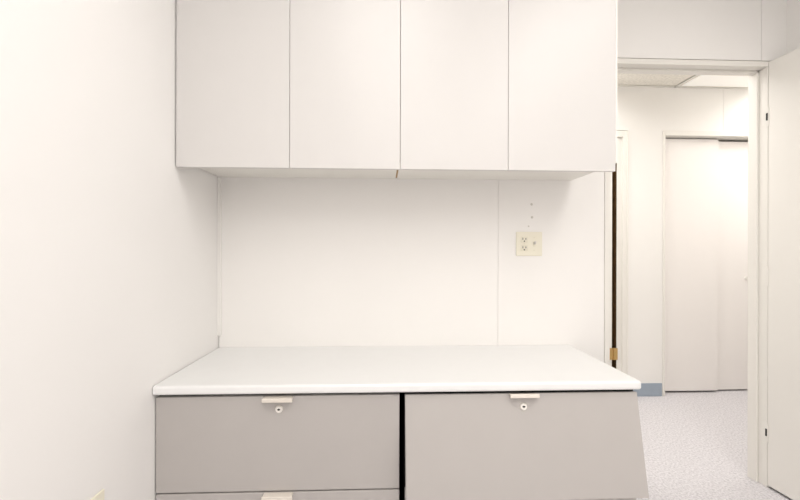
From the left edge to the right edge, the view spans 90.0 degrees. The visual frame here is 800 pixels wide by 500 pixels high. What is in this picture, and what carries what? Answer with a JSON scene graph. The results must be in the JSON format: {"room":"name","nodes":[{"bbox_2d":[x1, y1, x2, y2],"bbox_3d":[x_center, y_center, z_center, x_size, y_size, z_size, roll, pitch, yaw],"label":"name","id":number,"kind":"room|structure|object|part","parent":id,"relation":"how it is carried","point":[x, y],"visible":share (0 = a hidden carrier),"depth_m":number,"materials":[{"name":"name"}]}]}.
{"room":"office room","nodes":[
{"label":"office room","id":0,"kind":"room"},
{"bbox_2d":[0,0,218,499],"bbox_3d":[-0.780,-0.112,-0.312,0.100,2.460,4.238,0,0,-2],"label":"wall","id":1,"kind":"structure","parent":0,"point":[108,246],"depth_m":1.03,"materials":[{"name":"paint"}]},
{"bbox_2d":[90,489,103,499],"bbox_3d":[-0.780,0.688,1.021,0.009,0.115,0.072,0,0,-2],"label":"wall outlet","id":2,"kind":"object","parent":1,"relation":"attached to","point":[100,495],"visible":1,"depth_m":1.04,"materials":[{"name":"beige plastic"}]},
{"bbox_2d":[219,0,786,361],"bbox_3d":[0.508,-0.109,1.898,2.850,2.460,0.100,0,0,-2],"label":"wall","id":3,"kind":"structure","parent":0,"point":[307,262],"depth_m":1.83,"materials":[{"name":"white paint"}]},
{"bbox_2d":[217,177,221,335],"bbox_3d":[-0.806,0.029,1.788,0.014,0.710,0.014,0,0,-2],"label":"trim","id":4,"kind":"structure","parent":3,"relation":"attached to","point":[219,240],"depth_m":1.79,"materials":[{"name":"white paint"}]},
{"bbox_2d":[176,0,399,178],"bbox_3d":[-0.404,-0.737,1.622,0.797,0.887,0.379,0,0,-2],"label":"upper cabinet","id":5,"kind":"object","parent":3,"relation":"attached to","point":[265,88],"visible":0.99,"depth_m":1.43,"materials":[{"name":"white"}]},
{"bbox_3d":[-0.595,-0.736,1.433,0.397,0.883,0.018,0,0,-2],"label":"door","id":6,"kind":"part","parent":5,"relation":"part of","materials":[{"name":"beige laminate"}]},
{"bbox_3d":[-0.197,-0.735,1.449,0.395,0.883,0.018,0,0,-2],"label":"door","id":7,"kind":"part","parent":5,"relation":"part of","materials":[{"name":"beige laminate"}]},
{"bbox_2d":[397,0,617,180],"bbox_3d":[0.399,-0.736,1.653,0.810,0.887,0.379,0,0,-2],"label":"upper cabinet","id":8,"kind":"object","parent":3,"relation":"attached to","point":[490,89],"visible":0.99,"depth_m":1.47,"materials":[{"name":"white"}]},
{"bbox_3d":[0.199,-0.734,1.465,0.394,0.883,0.018,0,0,-2],"label":"door","id":9,"kind":"part","parent":8,"relation":"part of","materials":[{"name":"beige laminate"}]},
{"bbox_3d":[0.598,-0.733,1.481,0.401,0.883,0.018,0,0,-2],"label":"door","id":10,"kind":"part","parent":8,"relation":"part of","materials":[{"name":"beige laminate"}]},
{"bbox_2d":[516,232,541,255],"bbox_3d":[0.597,-0.028,1.840,0.121,0.111,0.022,0,0,-2],"label":"wall outlet","id":11,"kind":"object","parent":3,"relation":"attached to","point":[527,243],"visible":1,"depth_m":1.84,"materials":[{"name":"beige plastic"}]},
{"bbox_2d":[521,245,527,250],"bbox_3d":[0.572,-0.009,1.843,0.033,0.027,0.003,0,0,-2],"label":"receptacle","id":12,"kind":"object","parent":11,"relation":"attached to","point":[523,247],"depth_m":1.84,"materials":[{"name":"beige plastic"}]},
{"bbox_2d":[521,237,527,242],"bbox_3d":[0.573,-0.048,1.843,0.033,0.027,0.003,0,0,-2],"label":"receptacle","id":13,"kind":"object","parent":11,"relation":"attached to","point":[523,239],"depth_m":1.84,"materials":[{"name":"beige plastic"}]},
{"bbox_2d":[604,58,769,486],"bbox_3d":[1.356,0.115,1.924,0.811,2.017,0.093,0,0,-2],"label":"door frame","id":14,"kind":"structure","parent":3,"relation":"attached to","point":[757,72],"depth_m":1.93,"materials":[{"name":"white paint"}]},
{"bbox_2d":[617,73,693,85],"bbox_3d":[0.422,-1.271,2.482,3.423,0.016,1.066,0,0,-2],"label":"ceiling","id":15,"kind":"structure","parent":0,"point":[622,79],"depth_m":2.96,"materials":[{"name":"tile"}]},
{"bbox_2d":[617,75,747,88],"bbox_3d":[1.079,-1.257,2.508,4.750,0.006,1.074,0,0,-2],"label":"grid","id":16,"kind":"object","parent":15,"relation":"attached to","point":[676,86],"visible":0.06,"depth_m":3.07,"materials":[{"name":"white paint"}]},
{"bbox_2d":[679,75,747,87],"bbox_3d":[2.443,-1.267,2.559,0.594,0.036,1.030,0,0,-2],"label":"ceiling light","id":17,"kind":"object","parent":16,"relation":"attached to","point":[699,80],"visible":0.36,"depth_m":2.96,"materials":[{"name":"white paint"}]},
{"bbox_2d":[617,87,747,382],"bbox_3d":[1.053,-0.068,3.112,4.750,2.380,0.135,0,0,-2],"label":"wall","id":18,"kind":"structure","parent":0,"point":[645,112],"depth_m":3.08,"materials":[{"name":"white paint"}]},
{"bbox_2d":[610,172,617,365],"bbox_3d":[1.277,0.128,3.075,0.791,1.970,0.056,0,0,-2],"label":"door","id":19,"kind":"structure","parent":18,"relation":"in","point":[613,351],"depth_m":3.08,"materials":[{"name":"paint"}]},
{"bbox_2d":[612,130,628,374],"bbox_3d":[1.273,0.104,3.094,0.940,2.037,0.118,0,0,-2],"label":"door frame","id":20,"kind":"structure","parent":18,"relation":"attached to","point":[620,177],"depth_m":3.07,"materials":[{"name":"white paint"}]},
{"bbox_3d":[1.255,-0.890,3.081,0.898,0.048,0.082,0,0,-2],"label":"head casing","id":21,"kind":"part","parent":20,"relation":"part of","materials":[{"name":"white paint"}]},
{"bbox_2d":[633,383,661,396],"bbox_3d":[1.883,1.074,3.073,0.264,0.100,0.008,0,0,-2],"label":"baseboard","id":22,"kind":"structure","parent":18,"relation":"attached to","point":[647,389],"depth_m":3.07,"materials":[{"name":"blue plastic"}]},
{"bbox_2d":[665,139,717,390],"bbox_3d":[2.277,0.117,3.164,0.473,1.984,0.026,0,0,-2],"label":"door","id":23,"kind":"structure","parent":18,"relation":"in","point":[691,165],"depth_m":3.15,"materials":[{"name":"white paint"}]},
{"bbox_2d":[662,130,747,395],"bbox_3d":[2.594,0.103,3.171,1.149,2.046,0.139,0,0,-2],"label":"door frame","id":24,"kind":"structure","parent":18,"relation":"attached to","point":[667,134],"depth_m":3.08,"materials":[{"name":"white paint"}]},
{"bbox_2d":[718,142,747,389],"bbox_3d":[2.815,0.125,3.208,0.667,1.979,0.035,0,0,-2],"label":"door","id":25,"kind":"structure","parent":18,"relation":"in","point":[732,156],"depth_m":3.19,"materials":[{"name":"white paint"}]},
{"bbox_2d":[636,389,791,499],"bbox_3d":[0.970,1.172,0.814,5.492,0.100,6.350,0,0,-2],"label":"floor","id":26,"kind":"structure","parent":0,"point":[695,442],"depth_m":2.28,"materials":[{"name":"carpet"}]},
{"bbox_2d":[156,392,398,499],"bbox_3d":[-0.407,0.794,1.546,0.790,0.651,0.523,0,0,-2],"label":"filing cabinet","id":27,"kind":"object","parent":26,"relation":"on","point":[300,446],"visible":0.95,"depth_m":1.31,"materials":[{"name":"grey metal"}]},
{"bbox_3d":[-0.397,0.800,1.298,0.098,0.013,0.028,0,0,-2],"label":"handle","id":28,"kind":"part","parent":27,"relation":"part of","materials":[{"name":"beige metal"}]},
{"bbox_3d":[-0.398,0.934,1.321,0.790,0.280,0.019,0,0,-2],"label":"drawer","id":29,"kind":"part","parent":27,"relation":"part of","materials":[{"name":"grey metal"}]},
{"bbox_3d":[-0.396,0.485,1.298,0.098,0.013,0.028,0,0,-2],"label":"handle","id":30,"kind":"part","parent":27,"relation":"part of","materials":[{"name":"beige metal"}]},
{"bbox_2d":[399,390,648,499],"bbox_3d":[0.402,0.795,1.559,0.789,0.651,0.560,0,0,-2],"label":"filing cabinet","id":31,"kind":"object","parent":26,"relation":"on","point":[552,444],"visible":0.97,"depth_m":1.31,"materials":[{"name":"grey metal"}]},
{"bbox_2d":[153,345,640,394],"bbox_3d":[0.001,0.454,1.569,1.607,0.030,0.515,0,0,-2],"label":"countertop","id":32,"kind":"structure","parent":31,"relation":"on","point":[353,369],"depth_m":1.44,"materials":[{"name":"white laminate"}]},
{"bbox_3d":[0.410,0.936,1.353,0.789,0.280,0.019,0,0,-2],"label":"drawer","id":33,"kind":"part","parent":31,"relation":"part of","materials":[{"name":"grey metal"}]},
{"bbox_3d":[0.412,0.484,1.330,0.098,0.013,0.028,0,-11,-2],"label":"handle","id":34,"kind":"part","parent":31,"relation":"part of","materials":[{"name":"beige metal"}]},
{"bbox_2d":[718,141,747,141],"bbox_3d":[0.974,-0.068,3.842,4.850,2.380,0.100,0,0,-2],"label":"wall","id":35,"kind":"structure","parent":0,"point":[718,141],"depth_m":3.88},
{"bbox_2d":[787,0,799,52],"bbox_3d":[1.968,-0.106,-0.209,0.100,2.460,4.226,0,0,-2],"label":"wall","id":36,"kind":"structure","parent":0,"point":[793,6],"depth_m":1.87,"materials":[{"name":"white paint"}]},
{"bbox_2d":[761,48,799,499],"bbox_3d":[1.786,0.112,1.528,0.041,2.000,0.790,0,0,-5],"label":"door","id":37,"kind":"structure","parent":36,"relation":"in","point":[781,276],"depth_m":1.82,"materials":[{"name":"paint"}]}
]}

